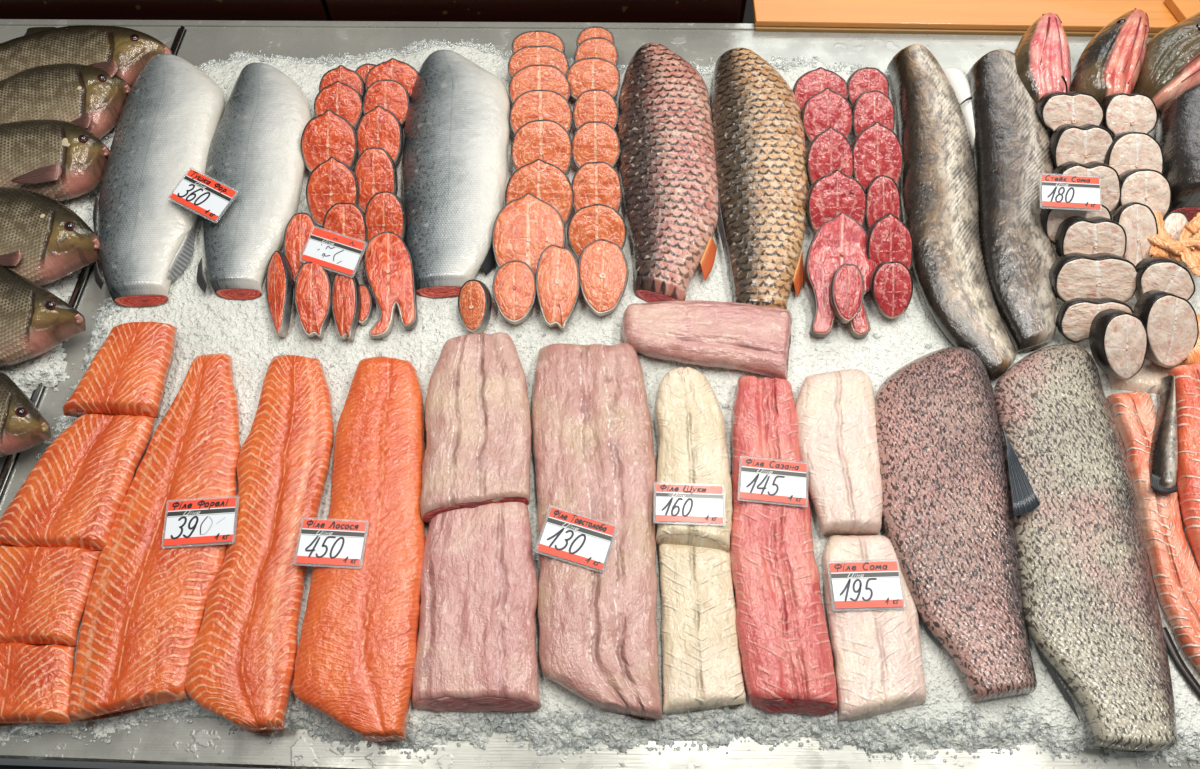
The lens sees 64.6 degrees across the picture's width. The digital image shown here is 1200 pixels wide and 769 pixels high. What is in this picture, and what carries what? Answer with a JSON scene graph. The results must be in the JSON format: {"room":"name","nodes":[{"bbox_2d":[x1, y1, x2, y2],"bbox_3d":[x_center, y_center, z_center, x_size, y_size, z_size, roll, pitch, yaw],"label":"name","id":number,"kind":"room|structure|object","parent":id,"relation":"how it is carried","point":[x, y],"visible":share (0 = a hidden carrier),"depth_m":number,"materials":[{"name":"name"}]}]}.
{"room":"food shop","nodes":[
{"label":"food shop","id":0,"kind":"room"},
{"bbox_2d":[743,0,753,22],"bbox_3d":[0.000,-0.250,2.513,6.000,0.060,6.500,0,63,0],"label":"floor","id":1,"kind":"structure","parent":0,"point":[749,14],"depth_m":2.93,"materials":[{"name":"black"}]},
{"bbox_2d":[0,0,331,20],"bbox_3d":[-1.248,-0.745,2.057,1.504,1.200,0.438,0,63,0],"label":"cabinet","id":2,"kind":"object","parent":1,"relation":"on","point":[240,10],"visible":0.02,"depth_m":1.71,"materials":[{"name":"brown wood"}]},
{"bbox_2d":[325,0,741,22],"bbox_3d":[-0.118,-0.745,2.057,0.749,1.200,0.438,0,63,0],"label":"cabinet","id":3,"kind":"object","parent":1,"relation":"on","point":[585,11],"visible":0.02,"depth_m":1.71,"materials":[{"name":"brown wood"}]},
{"bbox_2d":[0,19,1199,768],"bbox_3d":[-0.005,0.139,1.788,3.067,0.883,1.346,0,63,0],"label":"countertop","id":4,"kind":"structure","parent":1,"relation":"on","point":[166,744],"depth_m":1.17,"materials":[{"name":"metal"}]},
{"bbox_2d":[0,125,116,398],"bbox_3d":[-0.982,-0.235,1.476,0.476,0.028,0.742,-2,63,-1],"label":"crushed ice","id":5,"kind":"object","parent":4,"relation":"on","point":[48,368],"visible":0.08,"depth_m":1.38,"materials":[{"name":"white"}]},
{"bbox_2d":[0,372,50,456],"bbox_3d":[-0.934,0.028,1.302,0.361,0.053,0.180,0,63,0],"label":"whole bream","id":6,"kind":"object","parent":5,"relation":"on","point":[23,427],"visible":1,"depth_m":1.28,"materials":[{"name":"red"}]},
{"bbox_2d":[0,266,85,365],"bbox_3d":[-0.968,-0.105,1.364,0.448,0.060,0.171,7,63,3],"label":"whole bream","id":7,"kind":"object","parent":5,"relation":"on","point":[33,320],"visible":1,"depth_m":1.34,"materials":[{"name":"brown"}]},
{"bbox_2d":[0,187,99,285],"bbox_3d":[-0.992,-0.224,1.423,0.488,0.062,0.171,5,63,3],"label":"whole bream","id":8,"kind":"object","parent":5,"relation":"on","point":[43,241],"visible":0.94,"depth_m":1.40,"materials":[{"name":"brown"}]},
{"bbox_2d":[0,119,109,200],"bbox_3d":[-1.023,-0.349,1.487,0.492,0.061,0.147,1,63,1],"label":"whole bream","id":9,"kind":"object","parent":5,"relation":"on","point":[58,160],"visible":0.97,"depth_m":1.47,"materials":[{"name":"brown"}]},
{"bbox_2d":[0,63,130,138],"bbox_3d":[-1.037,-0.443,1.535,0.534,0.060,0.172,0,63,0],"label":"whole bream","id":10,"kind":"object","parent":5,"relation":"on","point":[86,96],"visible":0.83,"depth_m":1.52,"materials":[{"name":"brown"}]},
{"bbox_2d":[0,25,171,85],"bbox_3d":[-1.023,-0.526,1.580,0.600,0.056,0.191,0,63,0],"label":"whole bream","id":11,"kind":"object","parent":5,"relation":"on","point":[123,52],"visible":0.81,"depth_m":1.57,"materials":[{"name":"brown"}]},
{"bbox_2d":[0,39,1199,766],"bbox_3d":[0.222,-0.070,1.390,2.238,0.033,1.271,0,63,0],"label":"crushed ice","id":12,"kind":"object","parent":4,"relation":"on","point":[207,323],"visible":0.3,"depth_m":1.34,"materials":[{"name":"white"}]},
{"bbox_2d":[0,642,75,726],"bbox_3d":[-0.713,0.361,1.150,0.160,0.022,0.100,0,63,0],"label":"salmon piece","id":13,"kind":"object","parent":12,"relation":"on","point":[36,680],"visible":1,"depth_m":1.14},
{"bbox_2d":[0,545,100,646],"bbox_3d":[-0.717,0.265,1.191,0.152,0.024,0.135,0,63,0],"label":"salmon piece","id":14,"kind":"object","parent":12,"relation":"on","point":[44,591],"visible":1,"depth_m":1.18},
{"bbox_2d":[0,414,156,550],"bbox_3d":[-0.694,0.127,1.255,0.170,0.027,0.190,0,63,0],"label":"salmon piece","id":15,"kind":"object","parent":12,"relation":"on","point":[74,493],"visible":1,"depth_m":1.24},
{"bbox_2d":[63,322,177,417],"bbox_3d":[-0.670,-0.023,1.325,0.132,0.030,0.144,0,63,0],"label":"salmon piece","id":16,"kind":"object","parent":12,"relation":"on","point":[127,375],"visible":1,"depth_m":1.31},
{"bbox_2d":[69,354,240,721],"bbox_3d":[-0.561,0.177,1.239,0.165,0.028,0.497,0,63,0],"label":"salmon fillet","id":17,"kind":"object","parent":12,"relation":"on","point":[143,615],"visible":0.96,"depth_m":1.20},
{"bbox_2d":[161,495,238,548],"bbox_3d":[-0.513,0.176,1.220,0.093,0.006,0.064,-4,63,-2],"label":"price tag","id":18,"kind":"object","parent":17,"relation":"on","point":[206,521],"visible":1,"depth_m":1.22,"materials":[{"name":"paper"}]},
{"bbox_2d":[93,54,224,306],"bbox_3d":[-0.695,-0.333,1.478,0.168,0.061,0.462,0,63,0],"label":"salmon","id":19,"kind":"object","parent":12,"relation":"on","point":[172,112],"visible":0.94,"depth_m":1.45,"materials":[{"name":"silver food"}]},
{"bbox_2d":[197,62,311,299],"bbox_3d":[-0.542,-0.332,1.479,0.155,0.060,0.433,0,63,0],"label":"salmon","id":20,"kind":"object","parent":12,"relation":"on","point":[255,148],"visible":0.92,"depth_m":1.46,"materials":[{"name":"silver food"}]},
{"bbox_2d":[168,167,238,222],"bbox_3d":[-0.595,-0.284,1.424,0.094,0.012,0.060,27,66,13],"label":"price tag","id":21,"kind":"object","parent":20,"relation":"on","point":[197,192],"visible":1,"depth_m":1.42,"materials":[{"name":"paper"}]},
{"bbox_2d":[185,355,333,732],"bbox_3d":[-0.426,0.183,1.235,0.130,0.031,0.505,3,63,1],"label":"salmon fillet","id":22,"kind":"object","parent":12,"relation":"on","point":[241,668],"visible":1,"depth_m":1.20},
{"bbox_2d":[266,251,293,337],"bbox_3d":[-0.467,-0.133,1.389,0.042,0.036,0.134,-12,64,-6],"label":"steak","id":23,"kind":"object","parent":12,"relation":"on","point":[279,276],"visible":1,"depth_m":1.38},
{"bbox_2d":[283,212,316,281],"bbox_3d":[-0.445,-0.200,1.418,0.055,0.041,0.116,0,63,0],"label":"steak","id":24,"kind":"object","parent":12,"relation":"on","point":[298,229],"visible":0.64,"depth_m":1.41,"materials":[{"name":"orange food"}]},
{"bbox_2d":[294,262,332,338],"bbox_3d":[-0.416,-0.122,1.378,0.054,0.044,0.112,0,63,0],"label":"steak","id":25,"kind":"object","parent":12,"relation":"on","point":[313,294],"visible":1,"depth_m":1.37,"materials":[{"name":"orange food"}]},
{"bbox_2d":[299,226,367,277],"bbox_3d":[-0.388,-0.194,1.384,0.088,0.017,0.056,18,65,9],"label":"price tag","id":26,"kind":"object","parent":25,"relation":"on","point":[333,251],"visible":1,"depth_m":1.38,"materials":[{"name":"paper"}]},
{"bbox_2d":[300,109,357,171],"bbox_3d":[-0.425,-0.378,1.494,0.089,0.069,0.097,0,63,0],"label":"steak","id":27,"kind":"object","parent":12,"relation":"on","point":[328,134],"visible":0.77,"depth_m":1.48,"materials":[{"name":"orange food"}]},
{"bbox_2d":[306,157,358,225],"bbox_3d":[-0.408,-0.294,1.451,0.080,0.069,0.098,0,63,0],"label":"steak","id":28,"kind":"object","parent":12,"relation":"on","point":[331,182],"visible":0.77,"depth_m":1.44,"materials":[{"name":"orange food"}]},
{"bbox_2d":[314,81,363,128],"bbox_3d":[-0.422,-0.450,1.538,0.080,0.055,0.076,0,63,0],"label":"steak","id":29,"kind":"object","parent":12,"relation":"on","point":[342,99],"visible":0.76,"depth_m":1.53,"materials":[{"name":"orange food"}]},
{"bbox_2d":[322,202,366,256],"bbox_3d":[-0.382,-0.228,1.424,0.068,0.058,0.082,0,63,0],"label":"steak","id":30,"kind":"object","parent":12,"relation":"on","point":[348,219],"visible":0.52,"depth_m":1.41,"materials":[{"name":"orange food"}]},
{"bbox_2d":[331,273,360,340],"bbox_3d":[-0.369,-0.115,1.378,0.043,0.042,0.105,0,63,0],"label":"steak","id":31,"kind":"object","parent":12,"relation":"on","point":[346,298],"visible":0.98,"depth_m":1.37,"materials":[{"name":"orange food"}]},
{"bbox_2d":[292,356,424,741],"bbox_3d":[-0.296,0.189,1.228,0.148,0.036,0.511,0,63,0],"label":"salmon fillet","id":32,"kind":"object","parent":12,"relation":"on","point":[356,654],"visible":0.97,"depth_m":1.18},
{"bbox_2d":[293,517,368,568],"bbox_3d":[-0.339,0.200,1.200,0.087,0.006,0.062,3,63,1],"label":"price tag","id":33,"kind":"object","parent":32,"relation":"on","point":[322,542],"visible":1,"depth_m":1.20,"materials":[{"name":"paper"}]},
{"bbox_2d":[353,147,397,212],"bbox_3d":[-0.346,-0.312,1.462,0.067,0.067,0.094,0,63,0],"label":"steak","id":34,"kind":"object","parent":12,"relation":"on","point":[375,170],"visible":0.77,"depth_m":1.45,"materials":[{"name":"orange food"}]},
{"bbox_2d":[356,105,403,164],"bbox_3d":[-0.348,-0.390,1.502,0.073,0.065,0.092,0,63,0],"label":"steak","id":35,"kind":"object","parent":12,"relation":"on","point":[379,127],"visible":0.8,"depth_m":1.49,"materials":[{"name":"orange food"}]},
{"bbox_2d":[363,79,409,126],"bbox_3d":[-0.345,-0.453,1.540,0.077,0.054,0.074,0,63,0],"label":"steak","id":36,"kind":"object","parent":12,"relation":"on","point":[391,95],"visible":0.73,"depth_m":1.53,"materials":[{"name":"orange food"}]},
{"bbox_2d":[363,232,417,339],"bbox_3d":[-0.307,-0.148,1.394,0.073,0.044,0.163,-8,63,-4],"label":"steak","id":37,"kind":"object","parent":12,"relation":"on","point":[387,260],"visible":1,"depth_m":1.39,"materials":[{"name":"orange food"}]},
{"bbox_2d":[364,191,406,242],"bbox_3d":[-0.323,-0.243,1.429,0.062,0.063,0.088,0,63,0],"label":"steak","id":38,"kind":"object","parent":37,"relation":"on","point":[385,211],"visible":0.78,"depth_m":1.42,"materials":[{"name":"orange food"}]},
{"bbox_2d":[403,50,509,297],"bbox_3d":[-0.230,-0.343,1.482,0.171,0.063,0.451,0,63,0],"label":"salmon","id":39,"kind":"object","parent":12,"relation":"on","point":[457,130],"visible":0.93,"depth_m":1.46,"materials":[{"name":"silver food"}]},
{"bbox_2d":[458,279,491,333],"bbox_3d":[-0.182,-0.113,1.376,0.050,0.042,0.079,0,63,0],"label":"steak","id":40,"kind":"object","parent":12,"relation":"on","point":[474,297],"visible":1,"depth_m":1.37,"materials":[{"name":"orange food"}]},
{"bbox_2d":[420,332,531,522],"bbox_3d":[-0.165,0.051,1.283,0.153,0.035,0.276,0,63,0],"label":"fillet","id":41,"kind":"object","parent":12,"relation":"on","point":[478,420],"visible":0.99,"depth_m":1.26,"materials":[{"name":"pink food"}]},
{"bbox_2d":[412,502,540,711],"bbox_3d":[-0.150,0.268,1.189,0.160,0.036,0.270,0,63,0],"label":"fillet","id":42,"kind":"object","parent":12,"relation":"on","point":[476,651],"visible":0.99,"depth_m":1.17,"materials":[{"name":"pink food"}]},
{"bbox_2d":[492,260,536,324],"bbox_3d":[-0.124,-0.134,1.386,0.066,0.037,0.095,0,63,0],"label":"steak","id":43,"kind":"object","parent":12,"relation":"on","point":[514,282],"visible":0.99,"depth_m":1.38,"materials":[{"name":"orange food"}]},
{"bbox_2d":[492,193,565,275],"bbox_3d":[-0.106,-0.220,1.423,0.110,0.056,0.134,0,63,0],"label":"steak","id":44,"kind":"object","parent":12,"relation":"on","point":[525,226],"visible":0.73,"depth_m":1.41,"materials":[{"name":"orange food"}]},
{"bbox_2d":[505,159,573,224],"bbox_3d":[-0.092,-0.286,1.446,0.106,0.072,0.102,0,63,0],"label":"steak","id":45,"kind":"object","parent":44,"relation":"on","point":[546,181],"visible":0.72,"depth_m":1.43,"materials":[{"name":"orange food"}]},
{"bbox_2d":[508,45,568,77],"bbox_3d":[-0.102,-0.528,1.581,0.103,0.048,0.064,0,63,0],"label":"steak","id":46,"kind":"object","parent":12,"relation":"on","point":[525,56],"visible":0.56,"depth_m":1.57,"materials":[{"name":"orange food"}]},
{"bbox_2d":[508,64,570,103],"bbox_3d":[-0.098,-0.480,1.552,0.102,0.056,0.077,0,63,0],"label":"steak","id":47,"kind":"object","parent":12,"relation":"on","point":[530,77],"visible":0.56,"depth_m":1.54,"materials":[{"name":"orange food"}]},
{"bbox_2d":[509,90,572,134],"bbox_3d":[-0.095,-0.428,1.524,0.102,0.059,0.081,0,63,0],"label":"steak","id":48,"kind":"object","parent":12,"relation":"on","point":[531,105],"visible":0.66,"depth_m":1.51,"materials":[{"name":"orange food"}]},
{"bbox_2d":[511,119,572,174],"bbox_3d":[-0.091,-0.365,1.490,0.097,0.064,0.090,0,63,0],"label":"steak","id":49,"kind":"object","parent":12,"relation":"on","point":[546,140],"visible":0.73,"depth_m":1.48,"materials":[{"name":"orange food"}]},
{"bbox_2d":[536,245,579,330],"bbox_3d":[-0.061,-0.141,1.383,0.065,0.049,0.126,0,63,0],"label":"steak","id":50,"kind":"object","parent":12,"relation":"on","point":[557,271],"visible":1,"depth_m":1.37,"materials":[{"name":"orange food"}]},
{"bbox_2d":[566,57,619,100],"bbox_3d":[-0.011,-0.500,1.565,0.090,0.051,0.069,0,63,0],"label":"steak","id":51,"kind":"object","parent":12,"relation":"on","point":[584,74],"visible":0.82,"depth_m":1.55,"materials":[{"name":"orange food"}]},
{"bbox_2d":[572,89,618,129],"bbox_3d":[-0.007,-0.437,1.532,0.075,0.053,0.071,0,63,0],"label":"steak","id":52,"kind":"object","parent":12,"relation":"on","point":[593,104],"visible":0.73,"depth_m":1.52,"materials":[{"name":"orange food"}]},
{"bbox_2d":[531,343,661,720],"bbox_3d":[-0.009,0.168,1.240,0.171,0.036,0.511,0,63,0],"label":"fillet","id":53,"kind":"object","parent":12,"relation":"on","point":[592,432],"visible":0.97,"depth_m":1.23,"materials":[{"name":"pink food"}]},
{"bbox_2d":[535,505,617,572],"bbox_3d":[-0.030,0.195,1.202,0.092,0.006,0.065,16,64,8],"label":"price tag","id":54,"kind":"object","parent":53,"relation":"on","point":[568,536],"visible":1,"depth_m":1.20,"materials":[{"name":"paper"}]},
{"bbox_2d":[571,161,621,211],"bbox_3d":[-0.005,-0.294,1.455,0.080,0.062,0.086,0,63,0],"label":"steak","id":55,"kind":"object","parent":12,"relation":"on","point":[599,182],"visible":0.77,"depth_m":1.45,"materials":[{"name":"orange food"}]},
{"bbox_2d":[572,121,620,168],"bbox_3d":[-0.007,-0.374,1.499,0.080,0.055,0.076,0,63,0],"label":"steak","id":56,"kind":"object","parent":12,"relation":"on","point":[593,141],"visible":0.84,"depth_m":1.49,"materials":[{"name":"orange food"}]},
{"bbox_2d":[578,239,628,316],"bbox_3d":[0.004,-0.157,1.394,0.075,0.047,0.114,0,63,0],"label":"steak","id":57,"kind":"object","parent":12,"relation":"on","point":[603,267],"visible":0.99,"depth_m":1.39,"materials":[{"name":"orange food"}]},
{"bbox_2d":[567,204,626,259],"bbox_3d":[-0.005,-0.221,1.419,0.089,0.062,0.088,0,63,0],"label":"steak","id":58,"kind":"object","parent":57,"relation":"on","point":[588,224],"visible":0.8,"depth_m":1.41,"materials":[{"name":"orange food"}]},
{"bbox_2d":[618,43,718,301],"bbox_3d":[0.106,-0.342,1.480,0.156,0.065,0.482,0,63,0],"label":"headless carp","id":59,"kind":"object","parent":12,"relation":"on","point":[667,161],"visible":0.99,"depth_m":1.46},
{"bbox_2d":[656,367,732,552],"bbox_3d":[0.125,0.096,1.269,0.106,0.029,0.264,0,63,0],"label":"fillet","id":60,"kind":"object","parent":12,"relation":"on","point":[689,415],"visible":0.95,"depth_m":1.26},
{"bbox_2d":[653,482,724,525],"bbox_3d":[0.115,0.153,1.220,0.092,0.005,0.055,2,63,1],"label":"price tag","id":61,"kind":"object","parent":60,"relation":"on","point":[673,503],"visible":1,"depth_m":1.22,"materials":[{"name":"paper"}]},
{"bbox_2d":[658,544,745,714],"bbox_3d":[0.126,0.297,1.181,0.103,0.025,0.215,0,63,0],"label":"fillet","id":62,"kind":"object","parent":12,"relation":"on","point":[701,669],"visible":1,"depth_m":1.17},
{"bbox_2d":[621,300,791,379],"bbox_3d":[0.153,-0.075,1.359,0.245,0.036,0.112,8,63,4],"label":"fillet","id":63,"kind":"object","parent":12,"relation":"on","point":[755,339],"visible":0.98,"depth_m":1.34,"materials":[{"name":"pink food"}]},
{"bbox_2d":[712,48,807,308],"bbox_3d":[0.251,-0.330,1.475,0.151,0.065,0.493,0,63,0],"label":"headless carp","id":64,"kind":"object","parent":12,"relation":"on","point":[759,134],"visible":0.98,"depth_m":1.45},
{"bbox_2d":[730,376,837,714],"bbox_3d":[0.226,0.191,1.228,0.118,0.035,0.447,0,63,0],"label":"fillet","id":65,"kind":"object","parent":12,"relation":"on","point":[785,650],"visible":0.99,"depth_m":1.19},
{"bbox_2d":[737,456,808,507],"bbox_3d":[0.226,0.126,1.237,0.091,0.006,0.062,5,63,3],"label":"price tag","id":66,"kind":"object","parent":65,"relation":"on","point":[760,480],"visible":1,"depth_m":1.24,"materials":[{"name":"paper"}]},
{"bbox_2d":[792,67,847,110],"bbox_3d":[0.358,-0.476,1.550,0.090,0.057,0.074,0,63,0],"label":"steak","id":67,"kind":"object","parent":12,"relation":"on","point":[812,82],"visible":0.48,"depth_m":1.54,"materials":[{"name":"red food"}]},
{"bbox_2d":[801,87,852,143],"bbox_3d":[0.363,-0.426,1.521,0.082,0.065,0.086,0,63,0],"label":"steak","id":68,"kind":"object","parent":12,"relation":"on","point":[827,108],"visible":0.75,"depth_m":1.51,"materials":[{"name":"red food"}]},
{"bbox_2d":[805,127,853,186],"bbox_3d":[0.356,-0.345,1.475,0.074,0.073,0.097,0,63,0],"label":"steak","id":69,"kind":"object","parent":12,"relation":"on","point":[829,151],"visible":0.75,"depth_m":1.46,"materials":[{"name":"red food"}]},
{"bbox_2d":[805,169,866,233],"bbox_3d":[0.357,-0.271,1.438,0.090,0.072,0.096,0,63,0],"label":"steak","id":70,"kind":"object","parent":12,"relation":"on","point":[834,193],"visible":0.78,"depth_m":1.43,"materials":[{"name":"red food"}]},
{"bbox_2d":[796,369,882,535],"bbox_3d":[0.322,0.085,1.277,0.117,0.028,0.243,0,63,0],"label":"fillet","id":71,"kind":"object","parent":12,"relation":"on","point":[835,410],"visible":0.98,"depth_m":1.26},
{"bbox_2d":[805,212,875,338],"bbox_3d":[0.355,-0.162,1.399,0.104,0.049,0.195,0,63,0],"label":"steak","id":72,"kind":"object","parent":12,"relation":"on","point":[840,240],"visible":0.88,"depth_m":1.40,"materials":[{"name":"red food"}]},
{"bbox_2d":[829,264,863,323],"bbox_3d":[0.355,-0.131,1.367,0.048,0.040,0.087,0,63,0],"label":"steak","id":73,"kind":"object","parent":72,"relation":"on","point":[846,291],"visible":1,"depth_m":1.36,"materials":[{"name":"red food"}]},
{"bbox_2d":[851,90,894,138],"bbox_3d":[0.436,-0.425,1.521,0.069,0.061,0.080,0,63,0],"label":"steak","id":74,"kind":"object","parent":12,"relation":"on","point":[870,107],"visible":0.71,"depth_m":1.51,"materials":[{"name":"red food"}]},
{"bbox_2d":[823,535,925,720],"bbox_3d":[0.341,0.296,1.181,0.115,0.026,0.230,0,63,0],"label":"fillet","id":75,"kind":"object","parent":12,"relation":"on","point":[879,669],"visible":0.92,"depth_m":1.16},
{"bbox_2d":[827,559,905,610],"bbox_3d":[0.332,0.250,1.185,0.093,0.005,0.065,0,63,0],"label":"price tag","id":76,"kind":"object","parent":75,"relation":"on","point":[855,585],"visible":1,"depth_m":1.18,"materials":[{"name":"paper"}]},
{"bbox_2d":[851,122,902,189],"bbox_3d":[0.429,-0.350,1.476,0.082,0.075,0.101,0,63,0],"label":"steak","id":77,"kind":"object","parent":12,"relation":"on","point":[877,150],"visible":0.74,"depth_m":1.47,"materials":[{"name":"red food"}]},
{"bbox_2d":[864,175,900,231],"bbox_3d":[0.427,-0.267,1.438,0.056,0.067,0.089,0,63,0],"label":"steak","id":78,"kind":"object","parent":12,"relation":"on","point":[883,197],"visible":0.68,"depth_m":1.43,"materials":[{"name":"red food"}]},
{"bbox_2d":[866,213,912,269],"bbox_3d":[0.426,-0.200,1.402,0.068,0.072,0.096,0,63,0],"label":"steak","id":79,"kind":"object","parent":12,"relation":"on","point":[888,238],"visible":0.72,"depth_m":1.39,"materials":[{"name":"red food"}]},
{"bbox_2d":[870,261,912,318],"bbox_3d":[0.423,-0.137,1.379,0.060,0.058,0.076,0,63,0],"label":"steak","id":80,"kind":"object","parent":12,"relation":"on","point":[891,282],"visible":1,"depth_m":1.37,"materials":[{"name":"red food"}]},
{"bbox_2d":[887,44,1016,381],"bbox_3d":[0.535,-0.287,1.454,0.140,0.062,0.610,2,63,1],"label":"headless catfish","id":81,"kind":"object","parent":12,"relation":"on","point":[940,195],"visible":0.9,"depth_m":1.43,"materials":[{"name":"grey"}]},
{"bbox_2d":[875,347,1039,701],"bbox_3d":[0.462,0.158,1.233,0.191,0.057,0.480,0,63,0],"label":"fillet","id":82,"kind":"object","parent":12,"relation":"on","point":[948,520],"visible":1,"depth_m":1.21,"materials":[{"name":"food"}]},
{"bbox_2d":[961,49,1056,353],"bbox_3d":[0.642,-0.302,1.464,0.144,0.060,0.551,0,63,0],"label":"headless catfish","id":83,"kind":"object","parent":12,"relation":"on","point":[1010,148],"visible":0.88,"depth_m":1.44,"materials":[{"name":"black"}]},
{"bbox_2d":[1014,12,1070,103],"bbox_3d":[0.723,-0.532,1.565,0.104,0.086,0.210,0,63,0],"label":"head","id":84,"kind":"object","parent":12,"relation":"on","point":[1042,55],"visible":0.81,"depth_m":1.53},
{"bbox_2d":[1035,91,1103,139],"bbox_3d":[0.741,-0.420,1.503,0.101,0.078,0.068,0,63,0],"label":"steak","id":85,"kind":"object","parent":12,"relation":"on","point":[1055,109],"visible":0.59,"depth_m":1.49,"materials":[{"name":"beige food"}]},
{"bbox_2d":[1048,123,1113,170],"bbox_3d":[0.746,-0.361,1.472,0.096,0.077,0.067,0,63,0],"label":"steak","id":86,"kind":"object","parent":12,"relation":"on","point":[1086,143],"visible":0.69,"depth_m":1.46,"materials":[{"name":"beige food"}]},
{"bbox_2d":[993,344,1177,751],"bbox_3d":[0.612,0.182,1.218,0.173,0.062,0.537,0,63,0],"label":"fillet","id":87,"kind":"object","parent":12,"relation":"on","point":[1091,611],"visible":0.98,"depth_m":1.18,"materials":[{"name":"food"}]},
{"bbox_2d":[1053,161,1120,212],"bbox_3d":[0.736,-0.296,1.439,0.101,0.077,0.067,0,63,0],"label":"steak","id":88,"kind":"object","parent":12,"relation":"on","point":[1110,179],"visible":0.38,"depth_m":1.42,"materials":[{"name":"beige food"}]},
{"bbox_2d":[1039,173,1101,211],"bbox_3d":[0.681,-0.279,1.376,0.089,0.016,0.053,3,63,2],"label":"price tag","id":89,"kind":"object","parent":88,"relation":"on","point":[1056,191],"visible":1,"depth_m":1.37,"materials":[{"name":"paper"}]},
{"bbox_2d":[1055,216,1126,256],"bbox_3d":[0.724,-0.211,1.400,0.098,0.070,0.062,0,63,0],"label":"steak","id":90,"kind":"object","parent":12,"relation":"on","point":[1098,234],"visible":0.72,"depth_m":1.39,"materials":[{"name":"beige food"}]},
{"bbox_2d":[1049,252,1137,301],"bbox_3d":[0.712,-0.152,1.370,0.121,0.070,0.062,0,63,0],"label":"steak","id":91,"kind":"object","parent":12,"relation":"on","point":[1074,275],"visible":0.91,"depth_m":1.36,"materials":[{"name":"beige food"}]},
{"bbox_2d":[1056,297,1132,342],"bbox_3d":[0.704,-0.091,1.350,0.108,0.059,0.050,0,63,0],"label":"steak","id":92,"kind":"object","parent":12,"relation":"on","point":[1074,318],"visible":0.62,"depth_m":1.34,"materials":[{"name":"beige food"}]},
{"bbox_2d":[1069,8,1149,103],"bbox_3d":[0.845,-0.543,1.569,0.098,0.089,0.246,22,65,11],"label":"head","id":93,"kind":"object","parent":12,"relation":"on","point":[1111,62],"visible":0.81,"depth_m":1.53},
{"bbox_2d":[1101,93,1157,135],"bbox_3d":[0.835,-0.416,1.506,0.086,0.075,0.080,0,63,0],"label":"steak","id":94,"kind":"object","parent":12,"relation":"on","point":[1123,112],"visible":0.59,"depth_m":1.49,"materials":[{"name":"beige food"}]},
{"bbox_2d":[1104,132,1163,174],"bbox_3d":[0.821,-0.342,1.466,0.088,0.079,0.084,0,63,0],"label":"steak","id":95,"kind":"object","parent":12,"relation":"on","point":[1128,150],"visible":0.6,"depth_m":1.45,"materials":[{"name":"beige food"}]},
{"bbox_2d":[1113,202,1157,265],"bbox_3d":[0.791,-0.218,1.406,0.064,0.079,0.086,0,63,0],"label":"steak","id":96,"kind":"object","parent":12,"relation":"on","point":[1139,222],"visible":0.7,"depth_m":1.39,"materials":[{"name":"beige food"}]},
{"bbox_2d":[1147,212,1199,276],"bbox_3d":[0.859,-0.201,1.394,0.109,0.024,0.121,0,63,0],"label":"starfish","id":97,"kind":"object","parent":96,"relation":"on","point":[1186,249],"visible":0.97,"depth_m":1.39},
{"bbox_2d":[1107,359,1172,393],"bbox_3d":[0.775,-0.033,1.356,0.118,0.012,0.100,6,63,3],"label":"catfish trimming","id":98,"kind":"object","parent":12,"relation":"on","point":[1147,379],"visible":0.17,"depth_m":1.34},
{"bbox_2d":[1089,309,1147,379],"bbox_3d":[0.712,-0.055,1.306,0.079,0.090,0.085,0,63,0],"label":"steak","id":99,"kind":"object","parent":98,"relation":"on","point":[1118,341],"visible":1,"depth_m":1.29,"materials":[{"name":"beige food"}]},
{"bbox_2d":[1133,289,1198,367],"bbox_3d":[0.784,-0.077,1.318,0.093,0.100,0.090,0,63,0],"label":"steak","id":100,"kind":"object","parent":98,"relation":"on","point":[1170,321],"visible":0.96,"depth_m":1.30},
{"bbox_2d":[1115,169,1171,217],"bbox_3d":[0.823,-0.287,1.444,0.081,0.069,0.073,0,63,0],"label":"steak","id":101,"kind":"object","parent":12,"relation":"on","point":[1151,188],"visible":0.69,"depth_m":1.43,"materials":[{"name":"beige food"}]},
{"bbox_2d":[1107,391,1199,698],"bbox_3d":[0.753,0.197,1.227,0.112,0.031,0.423,0,63,0],"label":"salmon backbone","id":102,"kind":"object","parent":12,"relation":"on","point":[1175,571],"visible":0.9,"depth_m":1.22,"materials":[{"name":"orange"}]},
{"bbox_2d":[1149,374,1177,493],"bbox_3d":[0.751,0.064,1.271,0.035,0.031,0.183,12,64,6],"label":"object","id":103,"kind":"object","parent":102,"relation":"on","point":[1163,458],"visible":1,"depth_m":1.25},
{"bbox_2d":[1135,257,1194,299],"bbox_3d":[0.806,-0.141,1.363,0.084,0.076,0.069,0,63,0],"label":"steak","id":104,"kind":"object","parent":12,"relation":"on","point":[1165,274],"visible":0.7,"depth_m":1.35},
{"bbox_2d":[1132,12,1199,110],"bbox_3d":[1.022,-0.566,1.583,0.338,0.084,0.134,-26,66,-12],"label":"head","id":105,"kind":"object","parent":12,"relation":"on","point":[1171,63],"visible":0.67,"depth_m":1.53},
{"bbox_2d":[1156,83,1199,221],"bbox_3d":[0.966,-0.381,1.489,0.169,0.085,0.279,10,64,5],"label":"fish","id":106,"kind":"object","parent":12,"relation":"on","point":[1178,126],"visible":0.84,"depth_m":1.46},
{"bbox_2d":[1167,363,1199,570],"bbox_3d":[0.821,0.144,1.233,0.129,0.041,0.393,9,64,5],"label":"salmon backbone","id":107,"kind":"object","parent":12,"relation":"on","point":[1187,377],"visible":0.83,"depth_m":1.25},
{"bbox_2d":[738,0,1178,37],"bbox_3d":[0.833,-0.694,2.203,1.136,0.894,0.628,0,63,0],"label":"wooden board","id":108,"kind":"object","parent":1,"relation":"on","point":[1079,18],"visible":0.4,"depth_m":1.68,"materials":[{"name":"orange wood"}]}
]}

